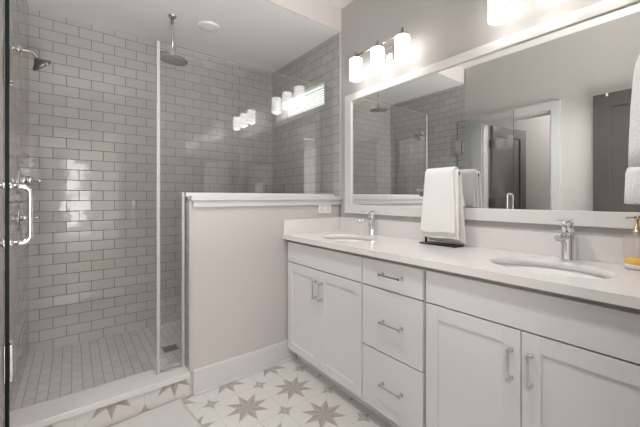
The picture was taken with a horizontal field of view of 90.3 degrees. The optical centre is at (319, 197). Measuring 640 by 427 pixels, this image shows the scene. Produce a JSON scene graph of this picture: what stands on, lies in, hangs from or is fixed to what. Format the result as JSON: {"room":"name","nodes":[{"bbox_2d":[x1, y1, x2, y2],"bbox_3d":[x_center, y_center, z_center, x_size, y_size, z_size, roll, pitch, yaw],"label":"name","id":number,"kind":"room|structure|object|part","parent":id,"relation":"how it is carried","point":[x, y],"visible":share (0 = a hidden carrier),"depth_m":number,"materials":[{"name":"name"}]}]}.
{"room":"bathroom","nodes":[
{"label":"bathroom","id":0,"kind":"room"},
{"bbox_2d":[3,0,28,424],"bbox_3d":[-1.745,-0.050,1.756,0.115,2.560,1.113,0,0,-38],"label":"wall","id":1,"kind":"structure","parent":0,"point":[19,9],"depth_m":1.77,"materials":[{"name":"grey tile"}]},
{"bbox_2d":[0,0,33,426],"bbox_3d":[-1.171,0.051,1.223,0.123,1.888,0.665,0,0,-40],"label":"shower door","id":2,"kind":"structure","parent":1,"relation":"attached to","point":[7,186],"depth_m":0.97,"materials":[{"name":"clear glass"}]},
{"bbox_3d":[-1.004,0.055,0.976,0.058,0.208,0.028,0,0,-38],"label":"pull handle","id":3,"kind":"part","parent":2,"relation":"part of","materials":[{"name":"silver metal"}]},
{"bbox_3d":[-1.179,0.051,1.202,0.010,1.888,0.645,0,0,-44],"label":"glass","id":4,"kind":"part","parent":2,"relation":"part of","materials":[{"name":"clear glass"}]},
{"bbox_3d":[-0.954,0.055,1.016,0.058,0.208,0.028,0,0,-38],"label":"pull handle","id":5,"kind":"part","parent":2,"relation":"part of","materials":[{"name":"silver metal"}]},
{"bbox_2d":[17,205,40,230],"bbox_3d":[-1.689,0.118,1.854,0.093,0.148,0.148,0,0,-38],"label":"shower valve","id":6,"kind":"object","parent":1,"relation":"attached to","point":[21,217],"visible":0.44,"depth_m":1.80,"materials":[{"name":"silver metal"}]},
{"bbox_2d":[17,168,42,193],"bbox_3d":[-1.685,-0.095,1.857,0.103,0.148,0.148,0,0,-38],"label":"shower valve","id":7,"kind":"object","parent":1,"relation":"attached to","point":[27,180],"visible":0.85,"depth_m":1.82,"materials":[{"name":"silver metal"}]},
{"bbox_3d":[-1.673,-0.099,1.866,0.073,0.048,0.049,0,0,-38],"label":"lever handle","id":8,"kind":"part","parent":7,"relation":"part of","materials":[{"name":"silver metal"}]},
{"bbox_2d":[18,44,51,70],"bbox_3d":[-1.661,-0.808,1.861,0.145,0.138,0.119,0,0,-38],"label":"shower head","id":9,"kind":"object","parent":1,"relation":"attached to","point":[39,63],"visible":1,"depth_m":1.85},
{"bbox_3d":[-1.682,-0.829,1.847,0.084,0.054,0.017,0,0,-38],"label":"arm","id":10,"kind":"part","parent":9,"relation":"part of","materials":[{"name":"silver metal"}]},
{"bbox_2d":[13,320,180,410],"bbox_3d":[-0.980,1.163,2.450,1.965,0.135,0.973,0,0,-38],"label":"floor","id":11,"kind":"structure","parent":0,"point":[53,373],"depth_m":2.11,"materials":[{"name":"tile"}]},
{"bbox_2d":[161,344,179,353],"bbox_3d":[-1.083,1.093,2.305,0.104,0.004,0.104,0,0,-38],"label":"shower drain","id":12,"kind":"object","parent":11,"relation":"on","point":[174,347],"visible":1,"depth_m":2.30,"materials":[{"name":"silver metal"}]},
{"bbox_2d":[29,8,272,353],"bbox_3d":[-1.308,-0.050,2.861,2.160,2.560,0.100,0,0,-38],"label":"wall","id":13,"kind":"structure","parent":0,"point":[92,110],"depth_m":2.55,"materials":[{"name":"grey tile"}]},
{"bbox_2d":[27,0,338,73],"bbox_3d":[-0.975,-1.470,2.432,2.160,0.280,1.188,0,0,-38],"label":"ceiling","id":14,"kind":"structure","parent":0,"point":[261,34],"depth_m":2.45,"materials":[{"name":"paint"}]},
{"bbox_2d":[155,14,188,65],"bbox_3d":[-1.086,-1.159,2.333,0.215,0.341,0.216,0,0,-38],"label":"shower head","id":15,"kind":"object","parent":14,"relation":"hanging from","point":[170,57],"visible":0.95,"depth_m":2.32},
{"bbox_3d":[-1.082,-1.181,2.333,0.028,0.275,0.028,0,0,-38],"label":"drop arm","id":16,"kind":"part","parent":15,"relation":"part of","materials":[{"name":"silver metal"}]},
{"bbox_2d":[198,21,219,32],"bbox_3d":[-0.864,-1.319,2.478,0.164,0.022,0.164,0,0,-38],"label":"recessed light","id":17,"kind":"object","parent":14,"relation":"in","point":[205,26],"visible":1,"depth_m":2.45,"materials":[{"name":"white plastic"}]},
{"bbox_2d":[105,358,392,426],"bbox_3d":[0.004,1.190,1.170,2.160,0.080,2.045,0,0,-38],"label":"floor","id":18,"kind":"structure","parent":0,"point":[291,393],"depth_m":1.77,"materials":[{"name":"tile"}]},
{"bbox_2d":[44,378,189,426],"bbox_3d":[-1.110,1.106,1.667,0.780,0.128,0.145,0,0,-38],"label":"curb","id":19,"kind":"object","parent":18,"relation":"on","point":[104,416],"visible":0.5,"depth_m":1.66,"materials":[{"name":"tile"}]},
{"bbox_2d":[3,361,189,426],"bbox_3d":[-1.109,1.026,1.666,0.780,0.032,0.169,0,0,-38],"label":"curb","id":20,"kind":"object","parent":19,"relation":"on","point":[52,411],"visible":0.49,"depth_m":1.61,"materials":[{"name":"stone"}]},
{"bbox_2d":[156,40,332,374],"bbox_3d":[-0.414,0.058,2.216,1.313,1.902,0.020,0,0,-38],"label":"glass panel","id":21,"kind":"object","parent":20,"relation":"on","point":[158,371],"visible":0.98,"depth_m":1.82,"materials":[{"name":"glass"}]},
{"bbox_3d":[-0.411,0.058,2.218,1.307,1.901,0.010,0,0,-38],"label":"glass","id":22,"kind":"part","parent":21,"relation":"part of","materials":[{"name":"clear glass"}]},
{"bbox_2d":[111,398,201,426],"bbox_3d":[-0.876,1.139,1.398,0.680,0.022,0.500,0,0,-42],"label":"bath mat","id":23,"kind":"object","parent":18,"relation":"on","point":[176,413],"visible":1,"depth_m":1.63,"materials":[{"name":"fabric"}]},
{"bbox_2d":[288,240,371,410],"bbox_3d":[0.182,0.723,2.093,0.539,0.855,0.731,0,0,-38],"label":"base cabinet","id":24,"kind":"object","parent":18,"relation":"on","point":[325,284],"visible":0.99,"depth_m":1.89,"materials":[{"name":"paint"}]},
{"bbox_3d":[-0.108,0.752,2.098,0.020,0.605,0.360,0,0,-38],"label":"door","id":25,"kind":"part","parent":24,"relation":"part of","materials":[{"name":"paint"}]},
{"bbox_3d":[-0.036,0.569,1.962,0.033,0.113,0.015,0,0,-38],"label":"handle","id":26,"kind":"part","parent":24,"relation":"part of","materials":[{"name":"silver metal"}]},
{"bbox_3d":[0.000,0.569,1.914,0.033,0.113,0.015,0,0,-38],"label":"handle","id":27,"kind":"part","parent":24,"relation":"part of","materials":[{"name":"silver metal"}]},
{"bbox_3d":[0.114,0.752,1.811,0.020,0.605,0.360,0,0,-38],"label":"door","id":28,"kind":"part","parent":24,"relation":"part of","materials":[{"name":"paint"}]},
{"bbox_2d":[362,255,427,426],"bbox_3d":[0.520,0.723,1.657,0.539,0.855,0.371,0,0,-38],"label":"base cabinet","id":29,"kind":"object","parent":18,"relation":"on","point":[394,302],"visible":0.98,"depth_m":1.49,"materials":[{"name":"paint"}]},
{"bbox_3d":[0.328,0.904,1.491,0.033,0.015,0.129,0,0,-38],"label":"handle","id":30,"kind":"part","parent":29,"relation":"part of","materials":[{"name":"silver metal"}]},
{"bbox_3d":[0.328,0.602,1.491,0.033,0.015,0.129,0,0,-38],"label":"handle","id":31,"kind":"part","parent":29,"relation":"part of","materials":[{"name":"silver metal"}]},
{"bbox_3d":[0.328,0.372,1.491,0.033,0.015,0.129,0,0,-38],"label":"handle","id":32,"kind":"part","parent":29,"relation":"part of","materials":[{"name":"silver metal"}]},
{"bbox_3d":[0.339,0.907,1.520,0.020,0.295,0.361,0,0,-38],"label":"drawer","id":33,"kind":"part","parent":29,"relation":"part of","materials":[{"name":"paint"}]},
{"bbox_3d":[0.339,0.602,1.520,0.020,0.304,0.361,0,0,-38],"label":"drawer","id":34,"kind":"part","parent":29,"relation":"part of","materials":[{"name":"paint"}]},
{"bbox_3d":[0.339,0.378,1.520,0.020,0.132,0.361,0,0,-38],"label":"drawer","id":35,"kind":"part","parent":29,"relation":"part of","materials":[{"name":"paint"}]},
{"bbox_2d":[426,268,639,426],"bbox_3d":[0.863,0.723,1.215,0.539,0.855,0.739,0,0,-38],"label":"base cabinet","id":36,"kind":"object","parent":18,"relation":"on","point":[499,354],"visible":0.99,"depth_m":1.06,"materials":[{"name":"paint"}]},
{"bbox_2d":[283,230,639,308],"bbox_3d":[0.529,0.275,1.651,0.539,0.030,1.888,0,0,-38],"label":"countertop","id":37,"kind":"structure","parent":36,"relation":"on","point":[621,287],"depth_m":1.28,"materials":[{"name":"white stone"}]},
{"bbox_2d":[332,239,366,240],"bbox_3d":[0.186,0.366,2.068,0.330,0.150,0.440,0,0,-38],"label":"sink","id":38,"kind":"object","parent":37,"relation":"in","point":[332,239],"visible":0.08,"depth_m":2.24,"materials":[{"name":"ceramic"}]},
{"bbox_2d":[357,210,375,235],"bbox_3d":[0.316,0.174,2.159,0.158,0.171,0.054,0,0,-38],"label":"faucet","id":39,"kind":"object","parent":37,"relation":"on","point":[371,222],"visible":0.99,"depth_m":2.17,"materials":[{"name":"silver metal"}]},
{"bbox_3d":[0.305,0.162,2.150,0.129,0.030,0.023,0,0,-38],"label":"spout","id":40,"kind":"part","parent":39,"relation":"part of","materials":[{"name":"silver metal"}]},
{"bbox_2d":[419,172,463,247],"bbox_3d":[0.665,0.063,1.749,0.084,0.394,0.221,0,0,-38],"label":"towel stand","id":41,"kind":"object","parent":37,"relation":"on","point":[425,241],"visible":0.45,"depth_m":1.73,"materials":[{"name":"black metal"}]},
{"bbox_2d":[420,167,464,233],"bbox_3d":[0.664,0.014,1.734,0.108,0.354,0.210,0,0,-38],"label":"hand towel","id":42,"kind":"object","parent":41,"relation":"hanging from","point":[438,208],"visible":0.9,"depth_m":1.70,"materials":[{"name":"white fabric"}]},
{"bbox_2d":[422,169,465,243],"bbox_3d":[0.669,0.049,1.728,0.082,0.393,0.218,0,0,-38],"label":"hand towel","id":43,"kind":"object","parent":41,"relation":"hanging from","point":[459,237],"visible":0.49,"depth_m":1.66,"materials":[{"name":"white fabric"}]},
{"bbox_2d":[497,264,606,278],"bbox_3d":[0.858,0.366,1.203,0.330,0.150,0.440,0,0,-38],"label":"sink","id":44,"kind":"object","parent":37,"relation":"in","point":[537,269],"visible":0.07,"depth_m":1.32,"materials":[{"name":"ceramic"}]},
{"bbox_2d":[554,219,575,260],"bbox_3d":[0.989,0.174,1.291,0.158,0.171,0.054,0,0,-38],"label":"faucet","id":45,"kind":"object","parent":37,"relation":"on","point":[566,238],"visible":1,"depth_m":1.30,"materials":[{"name":"silver metal"}]},
{"bbox_3d":[0.978,0.162,1.282,0.129,0.030,0.023,0,0,-38],"label":"spout","id":46,"kind":"part","parent":45,"relation":"part of","materials":[{"name":"silver metal"}]},
{"bbox_2d":[624,216,639,269],"bbox_3d":[1.147,0.163,1.155,0.082,0.194,0.076,0,0,28],"label":"soap dispenser","id":47,"kind":"object","parent":37,"relation":"on","point":[630,262],"visible":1,"depth_m":1.15,"materials":[{"name":"clear glass"}]},
{"bbox_3d":[0.571,0.752,1.221,0.020,0.605,0.364,0,0,-38],"label":"door","id":48,"kind":"part","parent":36,"relation":"part of","materials":[{"name":"paint"}]},
{"bbox_3d":[0.644,0.569,1.084,0.033,0.113,0.015,0,0,-38],"label":"handle","id":49,"kind":"part","parent":36,"relation":"part of","materials":[{"name":"silver metal"}]},
{"bbox_3d":[0.681,0.569,1.036,0.033,0.113,0.015,0,0,-38],"label":"handle","id":50,"kind":"part","parent":36,"relation":"part of","materials":[{"name":"silver metal"}]},
{"bbox_3d":[0.796,0.752,0.931,0.020,0.605,0.364,0,0,-38],"label":"door","id":51,"kind":"part","parent":36,"relation":"part of","materials":[{"name":"paint"}]},
{"bbox_2d":[192,201,339,393],"bbox_3d":[-0.330,0.623,2.259,1.153,1.215,0.125,0,0,-38],"label":"wall","id":52,"kind":"structure","parent":0,"point":[240,261],"depth_m":2.03,"materials":[{"name":"paint"}]},
{"bbox_2d":[185,197,191,394],"bbox_3d":[-0.343,0.573,2.257,1.155,1.155,0.137,0,0,-38],"label":"tile","id":53,"kind":"structure","parent":52,"relation":"attached to","point":[186,198],"depth_m":1.88,"materials":[{"name":"grey tile"}]},
{"bbox_2d":[189,201,191,370],"bbox_3d":[-0.752,0.514,1.851,0.014,0.988,0.003,0,0,-38],"label":"trim","id":54,"kind":"structure","parent":52,"relation":"attached to","point":[190,202],"depth_m":1.85,"materials":[{"name":"metal"}]},
{"bbox_2d":[193,340,296,395],"bbox_3d":[-0.455,1.079,2.066,0.710,0.142,0.027,0,0,-38],"label":"baseboard","id":55,"kind":"structure","parent":52,"relation":"attached to","point":[210,377],"depth_m":2.02,"materials":[{"name":"paint"}]},
{"bbox_2d":[185,192,333,196],"bbox_3d":[-0.363,-0.018,2.280,1.159,0.025,0.079,0,0,-38],"label":"trim ledge","id":56,"kind":"object","parent":52,"relation":"on","point":[187,194],"visible":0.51,"depth_m":2.16,"materials":[{"name":"white stone"}]},
{"bbox_2d":[188,196,342,206],"bbox_3d":[-0.305,0.023,2.220,1.161,0.066,0.088,0,0,-38],"label":"cap","id":57,"kind":"object","parent":52,"relation":"attached to","point":[198,201],"visible":1,"depth_m":2.11,"materials":[{"name":"paint"}]},
{"bbox_2d":[283,217,339,234],"bbox_3d":[-0.043,0.208,2.391,0.535,0.103,0.016,0,0,-38],"label":"side splash","id":58,"kind":"object","parent":52,"relation":"attached to","point":[293,226],"visible":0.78,"depth_m":2.36,"materials":[{"name":"white stone"}]},
{"bbox_2d":[318,205,330,212],"bbox_3d":[0.039,0.087,2.460,0.123,0.070,0.009,0,0,-38],"label":"outlet plate","id":59,"kind":"object","parent":52,"relation":"attached to","point":[321,208],"visible":1,"depth_m":2.45,"materials":[{"name":"white plastic"}]},
{"bbox_2d":[265,0,340,31],"bbox_3d":[-0.601,-1.420,1.962,1.945,0.180,0.012,0,0,-38],"label":"wall","id":60,"kind":"structure","parent":0,"point":[322,12],"depth_m":2.40,"materials":[{"name":"paint"}]},
{"bbox_2d":[323,0,353,8],"bbox_3d":[0.010,-1.560,1.162,2.160,0.100,2.025,0,0,-38],"label":"ceiling","id":61,"kind":"structure","parent":0,"point":[340,4],"depth_m":2.46,"materials":[{"name":"paint"}]},
{"bbox_2d":[273,0,639,238],"bbox_3d":[0.503,-0.140,2.233,0.148,2.740,3.113,0,0,-38],"label":"wall","id":62,"kind":"structure","parent":0,"point":[439,30],"depth_m":2.34,"materials":[{"name":"paint"}]},
{"bbox_2d":[276,78,324,122],"bbox_3d":[-0.165,-0.902,3.064,0.124,0.235,0.815,0,0,-38],"label":"window","id":63,"kind":"structure","parent":62,"relation":"in","point":[282,113],"depth_m":3.05,"materials":[{"name":"glass"}]},
{"bbox_2d":[280,87,323,119],"bbox_3d":[-0.177,-0.884,3.055,0.020,0.176,0.791,0,0,-38],"label":"blind","id":64,"kind":"object","parent":63,"relation":"attached to","point":[282,104],"depth_m":3.05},
{"bbox_2d":[339,32,340,195],"bbox_3d":[0.163,-0.670,2.556,0.010,1.320,0.010,0,0,-38],"label":"trim","id":65,"kind":"structure","parent":62,"relation":"attached to","point":[339,32],"depth_m":2.55,"materials":[{"name":"paint"}]},
{"bbox_2d":[350,27,409,81],"bbox_3d":[0.403,-0.946,2.135,0.146,0.205,0.497,0,0,-38],"label":"vanity light","id":66,"kind":"object","parent":62,"relation":"attached to","point":[379,55],"visible":1,"depth_m":2.08,"materials":[{"name":"white glass"}]},
{"bbox_3d":[0.257,-0.915,2.279,0.091,0.145,0.091,0,0,-38],"label":"lamp shade","id":67,"kind":"part","parent":66,"relation":"part of","materials":[{"name":"white glass"}]},
{"bbox_3d":[0.382,-0.915,2.119,0.091,0.145,0.091,0,0,-38],"label":"lamp shade","id":68,"kind":"part","parent":66,"relation":"part of","materials":[{"name":"white glass"}]},
{"bbox_3d":[0.506,-0.915,1.958,0.091,0.145,0.091,0,0,-38],"label":"lamp shade","id":69,"kind":"part","parent":66,"relation":"part of","materials":[{"name":"white glass"}]},
{"bbox_2d":[340,217,639,264],"bbox_3d":[0.740,0.208,1.804,0.017,0.103,1.872,0,0,-38],"label":"backsplash","id":70,"kind":"structure","parent":62,"relation":"attached to","point":[606,249],"depth_m":1.50,"materials":[{"name":"white stone"}]},
{"bbox_2d":[345,0,639,228],"bbox_3d":[0.731,-0.335,1.813,0.021,0.910,1.730,0,0,-38],"label":"mirror","id":71,"kind":"object","parent":62,"relation":"attached to","point":[534,121],"visible":0.93,"depth_m":1.53,"materials":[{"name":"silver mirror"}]},
{"bbox_2d":[488,0,557,24],"bbox_3d":[0.997,-0.946,1.370,0.146,0.205,0.497,0,0,-38],"label":"vanity light","id":72,"kind":"object","parent":62,"relation":"attached to","point":[498,10],"visible":1,"depth_m":1.48,"materials":[{"name":"white glass"}]},
{"bbox_3d":[0.851,-0.915,1.514,0.091,0.145,0.091,0,0,-38],"label":"lamp shade","id":73,"kind":"part","parent":72,"relation":"part of","materials":[{"name":"white glass"}]},
{"bbox_3d":[0.975,-0.915,1.354,0.091,0.145,0.091,0,0,-38],"label":"lamp shade","id":74,"kind":"part","parent":72,"relation":"part of","materials":[{"name":"white glass"}]},
{"bbox_3d":[0.596,-0.140,0.418,1.945,2.740,0.130,0,0,-38],"label":"wall","id":75,"kind":"structure","parent":0,"visible":0},
{"bbox_3d":[1.054,-0.450,0.925,0.048,0.048,0.110,0,0,-38],"label":"towel hook","id":76,"kind":"object","parent":75,"relation":"attached to","visible":0},
{"bbox_2d":[624,54,639,203],"bbox_3d":[1.029,-0.223,0.957,0.305,0.483,0.155,0,0,-38],"label":"hand towel","id":77,"kind":"object","parent":76,"relation":"hanging from","point":[632,175],"visible":1,"depth_m":0.91,"materials":[{"name":"white fabric"}]},
{"bbox_3d":[-0.791,-0.140,0.526,0.115,2.740,2.000,0,0,-38],"label":"wall","id":78,"kind":"structure","parent":0,"visible":0},
{"bbox_2d":[0,0,2,426],"bbox_3d":[-1.091,0.115,0.928,0.133,2.070,0.844,0,0,-38],"label":"shower door","id":79,"kind":"structure","parent":78,"relation":"attached to","point":[1,1],"depth_m":1.28,"materials":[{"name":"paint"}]}
]}

